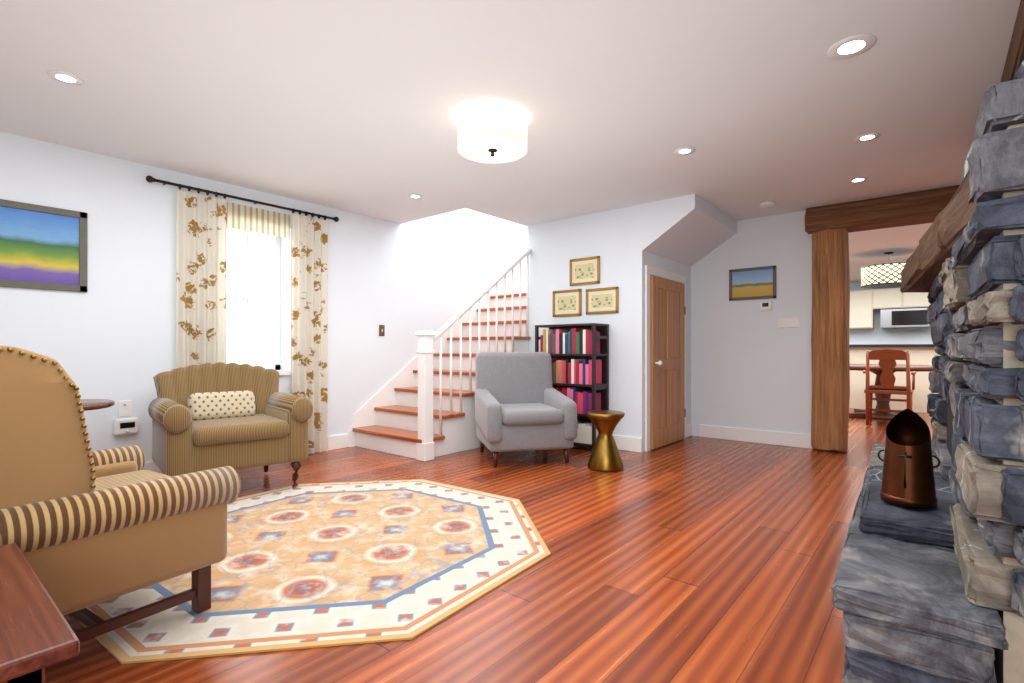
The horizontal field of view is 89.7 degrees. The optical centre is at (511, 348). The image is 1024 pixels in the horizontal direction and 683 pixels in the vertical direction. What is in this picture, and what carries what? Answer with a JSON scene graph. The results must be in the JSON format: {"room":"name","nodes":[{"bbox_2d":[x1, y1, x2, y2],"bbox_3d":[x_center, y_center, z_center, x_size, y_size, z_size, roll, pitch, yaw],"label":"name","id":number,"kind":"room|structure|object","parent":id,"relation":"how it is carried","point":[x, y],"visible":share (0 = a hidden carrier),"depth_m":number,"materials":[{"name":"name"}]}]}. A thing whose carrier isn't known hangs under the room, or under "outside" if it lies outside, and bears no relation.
{"room":"living room","nodes":[
{"label":"living room","id":0,"kind":"room"},
{"bbox_2d":[0,131,524,461],"bbox_3d":[-2.599,-0.800,4.389,0.320,3.600,8.650,0,0,40],"label":"wall","id":1,"kind":"structure","parent":0,"point":[110,334],"depth_m":4.00,"materials":[{"name":"paint"}]},
{"bbox_2d":[0,199,86,291],"bbox_3d":[-3.222,-0.680,3.366,0.020,0.560,0.700,0,0,40],"label":"picture","id":2,"kind":"object","parent":1,"relation":"attached to","point":[43,247],"visible":1,"depth_m":3.45},
{"bbox_2d":[118,400,130,416],"bbox_3d":[-2.863,0.440,3.809,0.010,0.120,0.080,0,0,40],"label":"electrical outlet plate","id":3,"kind":"object","parent":1,"relation":"attached to","point":[124,408],"visible":1,"depth_m":3.81,"materials":[{"name":"white plastic"}]},
{"bbox_2d":[114,417,138,434],"bbox_3d":[-2.842,0.570,3.799,0.055,0.120,0.150,0,0,40],"label":"thermostat","id":4,"kind":"object","parent":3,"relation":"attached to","point":[124,426],"visible":1,"depth_m":3.78,"materials":[{"name":"white plastic"}]},
{"bbox_2d":[146,175,338,221],"bbox_3d":[-2.245,-1.278,4.492,0.089,0.056,1.612,0,0,40],"label":"curtain rod","id":5,"kind":"object","parent":1,"relation":"attached to","point":[150,179],"visible":1,"depth_m":4.33,"materials":[{"name":"brown metal"}]},
{"bbox_2d":[176,190,226,367],"bbox_3d":[-2.496,-0.129,4.161,0.061,2.233,0.370,0,0,40],"label":"curtain","id":6,"kind":"object","parent":5,"relation":"hanging from","point":[201,285],"visible":0.6,"depth_m":4.15,"materials":[{"name":"beige fabric"}]},
{"bbox_2d":[227,202,289,238],"bbox_3d":[-2.233,-1.130,4.540,0.016,0.220,0.570,0,0,40],"label":"window valance","id":7,"kind":"object","parent":5,"relation":"hanging from","point":[254,219],"visible":0.98,"depth_m":4.54,"materials":[{"name":"beige fabric"}]},
{"bbox_2d":[292,214,327,453],"bbox_3d":[-1.912,-0.129,4.866,0.064,2.233,0.360,0,0,40],"label":"curtain","id":8,"kind":"object","parent":5,"relation":"hanging from","point":[309,298],"visible":0.88,"depth_m":4.87,"materials":[{"name":"beige fabric"}]},
{"bbox_2d":[143,433,348,473],"bbox_3d":[-3.441,0.930,3.106,0.015,0.140,5.600,0,0,40],"label":"baseboard","id":9,"kind":"structure","parent":1,"relation":"attached to","point":[342,440],"depth_m":5.11,"materials":[{"name":"white wood"}]},
{"bbox_2d":[227,228,291,374],"bbox_3d":[-2.334,-0.440,4.630,0.280,1.360,0.640,0,0,40],"label":"window","id":10,"kind":"structure","parent":1,"relation":"in","point":[275,300],"depth_m":4.88,"materials":[{"name":"white wood"}]},
{"bbox_2d":[379,325,384,335],"bbox_3d":[-1.405,-0.200,5.569,0.013,0.120,0.070,0,0,40],"label":"light switch","id":11,"kind":"object","parent":1,"relation":"attached to","point":[381,330],"visible":1,"depth_m":5.56,"materials":[{"name":"gold metal"}]},
{"bbox_2d":[45,408,932,682],"bbox_3d":[2.422,1.060,4.810,7.600,0.120,15.700,0,0,40],"label":"floor","id":12,"kind":"structure","parent":0,"point":[694,559],"depth_m":2.22,"materials":[{"name":"brown wood"}]},
{"bbox_2d":[0,543,79,682],"bbox_3d":[-1.320,0.749,0.742,0.700,0.498,0.960,0,0,40],"label":"table","id":13,"kind":"object","parent":12,"relation":"on","point":[37,635],"visible":1,"depth_m":0.93,"materials":[{"name":"brown wood"}]},
{"bbox_2d":[81,399,114,410],"bbox_3d":[-2.750,0.670,3.132,0.555,0.683,0.524,0,0,40],"label":"round pedestal table","id":14,"kind":"object","parent":12,"relation":"on","point":[91,404],"visible":0.12,"depth_m":3.15,"materials":[{"name":"brown wood"}]},
{"bbox_2d":[0,345,240,642],"bbox_3d":[-1.648,0.489,1.799,0.930,0.999,0.919,0,0,33],"label":"chair","id":15,"kind":"object","parent":12,"relation":"on","point":[83,526],"visible":1,"depth_m":1.58,"materials":[{"name":"beige fabric"}]},
{"bbox_2d":[148,362,313,486],"bbox_3d":[-2.024,0.544,3.689,0.900,0.887,0.842,0,0,-41],"label":"chair","id":16,"kind":"object","parent":12,"relation":"on","point":[207,416],"visible":0.98,"depth_m":3.58,"materials":[{"name":"brown fabric"}]},
{"bbox_2d":[78,479,550,663],"bbox_3d":[-0.959,0.996,2.779,2.180,0.007,2.180,0,0,36],"label":"rug","id":17,"kind":"object","parent":12,"relation":"on","point":[309,565],"visible":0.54,"depth_m":2.31,"materials":[{"name":"carpet"}]},
{"bbox_2d":[348,248,531,460],"bbox_3d":[-0.302,-0.072,6.009,1.146,2.145,2.916,0,0,40],"label":"staircase","id":18,"kind":"structure","parent":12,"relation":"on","point":[420,405],"depth_m":5.28,"materials":[{"name":"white wood"}]},
{"bbox_2d":[475,352,576,466],"bbox_3d":[0.090,0.510,4.721,0.790,0.961,0.850,0,0,-14],"label":"armchair","id":19,"kind":"object","parent":12,"relation":"on","point":[522,403],"visible":1,"depth_m":4.53,"materials":[{"name":"grey fabric"}]},
{"bbox_2d":[535,323,608,449],"bbox_3d":[0.608,0.374,5.300,0.720,1.248,0.282,0,0,40],"label":"bookcase","id":20,"kind":"object","parent":12,"relation":"on","point":[579,353],"visible":0.69,"depth_m":5.14,"materials":[{"name":"black wood"}]},
{"bbox_2d":[587,410,624,471],"bbox_3d":[0.785,0.764,4.322,0.316,0.468,0.316,0,0,40],"label":"side table","id":21,"kind":"object","parent":12,"relation":"on","point":[605,456],"visible":1,"depth_m":4.23,"materials":[{"name":"gold metal"}]},
{"bbox_2d":[613,435,641,452],"bbox_3d":[0.734,0.930,5.391,1.339,0.140,0.015,0,0,40],"label":"baseboard","id":22,"kind":"structure","parent":12,"relation":"on","point":[627,443],"depth_m":5.04,"materials":[{"name":"white wood"}]},
{"bbox_2d":[811,228,849,451],"bbox_3d":[3.159,-0.085,5.108,0.307,2.194,0.298,0,0,40],"label":"column","id":23,"kind":"structure","parent":12,"relation":"on","point":[830,355],"depth_m":5.00,"materials":[{"name":"brown wood"}]},
{"bbox_2d":[863,349,916,424],"bbox_3d":[4.951,0.499,6.769,0.576,0.998,0.518,0,0,40],"label":"dining chair","id":24,"kind":"object","parent":12,"relation":"on","point":[887,359],"visible":0.92,"depth_m":6.63,"materials":[{"name":"orange wood"}]},
{"bbox_2d":[849,364,940,419],"bbox_3d":[5.418,0.617,7.522,1.320,0.763,1.320,0,0,40],"label":"round dining table","id":25,"kind":"object","parent":12,"relation":"on","point":[876,369],"visible":0.44,"depth_m":7.38,"materials":[{"name":"brown wood"}]},
{"bbox_2d":[849,348,940,412],"bbox_3d":[6.679,0.484,8.231,4.200,1.028,0.600,0,0,40],"label":"base cabinet","id":26,"kind":"object","parent":12,"relation":"on","point":[918,356],"depth_m":8.24,"materials":[{"name":"beige wood"}]},
{"bbox_2d":[849,344,935,347],"bbox_3d":[6.670,-0.052,8.219,4.300,0.045,0.730,0,0,40],"label":"countertop","id":27,"kind":"structure","parent":26,"relation":"on","point":[850,345],"depth_m":8.25,"materials":[{"name":"black stone"}]},
{"bbox_2d":[0,0,1020,281],"bbox_3d":[2.545,-1.510,4.676,7.240,0.220,15.650,0,0,40],"label":"ceiling","id":28,"kind":"structure","parent":0,"point":[360,107],"depth_m":2.84,"materials":[{"name":"paint"}]},
{"bbox_2d":[47,71,83,85],"bbox_3d":[-2.304,-1.397,2.659,0.143,0.005,0.143,0,0,40],"label":"recessed light","id":29,"kind":"object","parent":28,"relation":"in","point":[65,78],"visible":1,"depth_m":2.66,"materials":[{"name":"white plastic"}]},
{"bbox_2d":[408,194,421,198],"bbox_3d":[-0.886,-1.397,4.718,0.130,0.005,0.130,0,0,40],"label":"recessed light","id":30,"kind":"object","parent":28,"relation":"in","point":[415,196],"visible":0.98,"depth_m":4.72,"materials":[{"name":"white plastic"}]},
{"bbox_2d":[458,107,526,162],"bbox_3d":[-0.117,-1.282,3.121,0.420,0.235,0.420,0,0,40],"label":"drum ceiling light","id":31,"kind":"object","parent":28,"relation":"attached to","point":[492,134],"visible":1,"depth_m":2.98,"materials":[{"name":"white glass"}]},
{"bbox_2d":[674,147,694,154],"bbox_3d":[1.222,-1.397,3.642,0.143,0.005,0.143,0,0,40],"label":"recessed light","id":32,"kind":"object","parent":28,"relation":"in","point":[686,151],"visible":1,"depth_m":3.64,"materials":[{"name":"white plastic"}]},
{"bbox_2d":[759,201,775,207],"bbox_3d":[2.452,-1.385,4.941,0.140,0.029,0.140,0,0,40],"label":"smoke detector","id":33,"kind":"object","parent":28,"relation":"attached to","point":[767,204],"visible":1,"depth_m":4.90,"materials":[{"name":"white plastic"}]},
{"bbox_2d":[827,34,876,58],"bbox_3d":[1.571,-1.397,2.386,0.195,0.005,0.195,0,0,40],"label":"recessed light","id":34,"kind":"object","parent":28,"relation":"in","point":[851,46],"visible":1,"depth_m":2.38,"materials":[{"name":"white plastic"}]},
{"bbox_2d":[848,177,867,182],"bbox_3d":[2.864,-1.397,4.262,0.143,0.005,0.143,0,0,40],"label":"recessed light","id":35,"kind":"object","parent":28,"relation":"in","point":[859,180],"visible":0.98,"depth_m":4.26,"materials":[{"name":"white plastic"}]},
{"bbox_2d":[854,133,880,141],"bbox_3d":[2.349,-1.397,3.404,0.143,0.005,0.143,0,0,40],"label":"recessed light","id":36,"kind":"object","parent":28,"relation":"in","point":[868,137],"visible":1,"depth_m":3.40,"materials":[{"name":"white plastic"}]},
{"bbox_2d":[805,185,958,233],"bbox_3d":[3.769,-1.280,4.611,1.986,0.252,0.325,0,0,40],"label":"beam","id":37,"kind":"structure","parent":28,"relation":"attached to","point":[919,207],"depth_m":4.75,"materials":[{"name":"brown wood"}]},
{"bbox_2d":[861,252,905,288],"bbox_3d":[5.472,-1.157,7.478,0.680,0.484,0.680,0,0,40],"label":"pendant light","id":38,"kind":"object","parent":28,"relation":"hanging from","point":[882,275],"visible":0.71,"depth_m":7.31,"materials":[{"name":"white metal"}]},
{"bbox_2d":[1000,0,1023,82],"bbox_3d":[2.322,-1.304,2.265,0.200,0.199,3.361,0,0,40],"label":"beam","id":39,"kind":"structure","parent":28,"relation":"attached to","point":[1014,58],"depth_m":2.17,"materials":[{"name":"brown wood"}]},
{"bbox_2d":[528,204,690,451],"bbox_3d":[1.121,-0.200,5.905,1.400,2.400,1.270,0,0,40],"label":"wall","id":40,"kind":"structure","parent":0,"point":[612,239],"depth_m":5.20,"materials":[{"name":"paint"}]},
{"bbox_2d":[553,289,581,316],"bbox_3d":[0.586,-0.490,5.509,0.360,0.280,0.020,0,0,40],"label":"print","id":41,"kind":"object","parent":40,"relation":"attached to","point":[567,302],"visible":0.98,"depth_m":5.50},
{"bbox_2d":[570,256,599,285],"bbox_3d":[0.755,-0.810,5.369,0.360,0.280,0.020,0,0,40],"label":"print","id":42,"kind":"object","parent":40,"relation":"attached to","point":[585,271],"visible":0.98,"depth_m":5.36},
{"bbox_2d":[586,287,618,313],"bbox_3d":[0.913,-0.490,5.238,0.370,0.260,0.020,0,0,40],"label":"print","id":43,"kind":"object","parent":40,"relation":"attached to","point":[601,300],"visible":0.96,"depth_m":5.23},
{"bbox_2d":[525,210,813,448],"bbox_3d":[1.528,-0.800,6.491,4.000,3.600,0.150,0,0,40],"label":"wall","id":44,"kind":"structure","parent":0,"point":[751,365],"depth_m":5.51,"materials":[{"name":"paint"}]},
{"bbox_2d":[650,276,685,448],"bbox_3d":[1.662,0.134,5.368,0.110,1.708,0.832,0,0,40],"label":"door","id":45,"kind":"structure","parent":44,"relation":"in","point":[667,361],"depth_m":5.34,"materials":[{"name":"brown wood"}]},
{"bbox_2d":[645,265,691,451],"bbox_3d":[1.687,0.092,5.473,0.021,1.815,1.214,0,0,40],"label":"door frame","id":46,"kind":"structure","parent":44,"relation":"attached to","point":[657,272],"depth_m":5.03,"materials":[{"name":"white wood"}]},
{"bbox_2d":[729,265,775,300],"bbox_3d":[2.570,-0.700,5.515,0.470,0.340,0.020,0,0,40],"label":"framed picture","id":47,"kind":"object","parent":44,"relation":"attached to","point":[752,283],"visible":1,"depth_m":5.51},
{"bbox_2d":[699,424,811,448],"bbox_3d":[2.572,0.930,5.518,1.130,0.140,0.015,0,0,40],"label":"baseboard","id":48,"kind":"structure","parent":44,"relation":"attached to","point":[709,431],"depth_m":5.48,"materials":[{"name":"white wood"}]},
{"bbox_2d":[759,301,771,310],"bbox_3d":[2.673,-0.450,5.428,0.120,0.100,0.026,0,0,40],"label":"thermostat","id":49,"kind":"object","parent":44,"relation":"attached to","point":[765,306],"visible":1,"depth_m":5.42,"materials":[{"name":"white plastic"}]},
{"bbox_2d":[778,317,799,327],"bbox_3d":[2.847,-0.270,5.293,0.200,0.100,0.012,0,0,40],"label":"light switch","id":50,"kind":"object","parent":44,"relation":"attached to","point":[788,322],"visible":1,"depth_m":5.29,"materials":[{"name":"white plastic"}]},
{"bbox_2d":[642,194,736,266],"bbox_3d":[1.857,-1.175,5.296,0.510,0.450,1.270,0,0,40],"label":"soffit","id":51,"kind":"structure","parent":0,"point":[690,230],"depth_m":4.98,"materials":[{"name":"paint"}]},
{"bbox_2d":[849,282,932,343],"bbox_3d":[7.866,-0.200,10.332,6.250,2.400,0.150,0,0,40],"label":"wall","id":52,"kind":"structure","parent":0,"point":[877,334],"depth_m":10.47,"materials":[{"name":"paint"}]},
{"bbox_2d":[849,290,873,327],"bbox_3d":[7.145,-0.805,10.597,0.480,0.770,0.350,0,0,40],"label":"upper cabinet","id":53,"kind":"object","parent":52,"relation":"attached to","point":[861,301],"depth_m":10.43,"materials":[{"name":"beige wood"}]},
{"bbox_2d":[873,288,900,311],"bbox_3d":[7.514,-0.995,10.291,0.480,0.390,0.350,0,0,40],"label":"upper cabinet","id":54,"kind":"object","parent":52,"relation":"attached to","point":[897,307],"depth_m":10.17,"materials":[{"name":"beige wood"}]},
{"bbox_2d":[881,308,929,327],"bbox_3d":[7.705,-0.600,10.098,0.760,0.360,0.405,0,0,40],"label":"microwave","id":55,"kind":"object","parent":52,"relation":"attached to","point":[890,317],"depth_m":9.96,"materials":[{"name":"silver metal"}]},
{"bbox_2d":[901,292,929,307],"bbox_3d":[7.884,-0.995,9.985,0.480,0.390,0.350,0,0,40],"label":"upper cabinet","id":56,"kind":"object","parent":52,"relation":"attached to","point":[908,299],"depth_m":9.90,"materials":[{"name":"beige wood"}]},
{"bbox_2d":[831,60,1023,682],"bbox_3d":[2.249,-0.196,2.353,1.090,2.404,2.902,0,0,37],"label":"stone fireplace","id":57,"kind":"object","parent":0,"point":[932,595],"depth_m":1.44,"materials":[{"name":"stone"}]},
{"bbox_2d":[877,409,940,508],"bbox_3d":[1.616,0.433,2.103,0.206,0.382,0.190,0,0,44],"label":"coal scuttle","id":58,"kind":"object","parent":57,"relation":"on","point":[908,479],"visible":1,"depth_m":2.06,"materials":[{"name":"orange metal"}]},
{"label":"outside","id":59,"kind":"structure","parent":0,"visible":0},
{"bbox_2d":[226,229,272,364],"bbox_3d":[-2.565,-0.460,4.822,0.020,1.920,1.200,0,0,40],"label":"sky","id":60,"kind":"structure","parent":59,"point":[260,313],"depth_m":4.91,"materials":[{"name":"white"}]}
]}

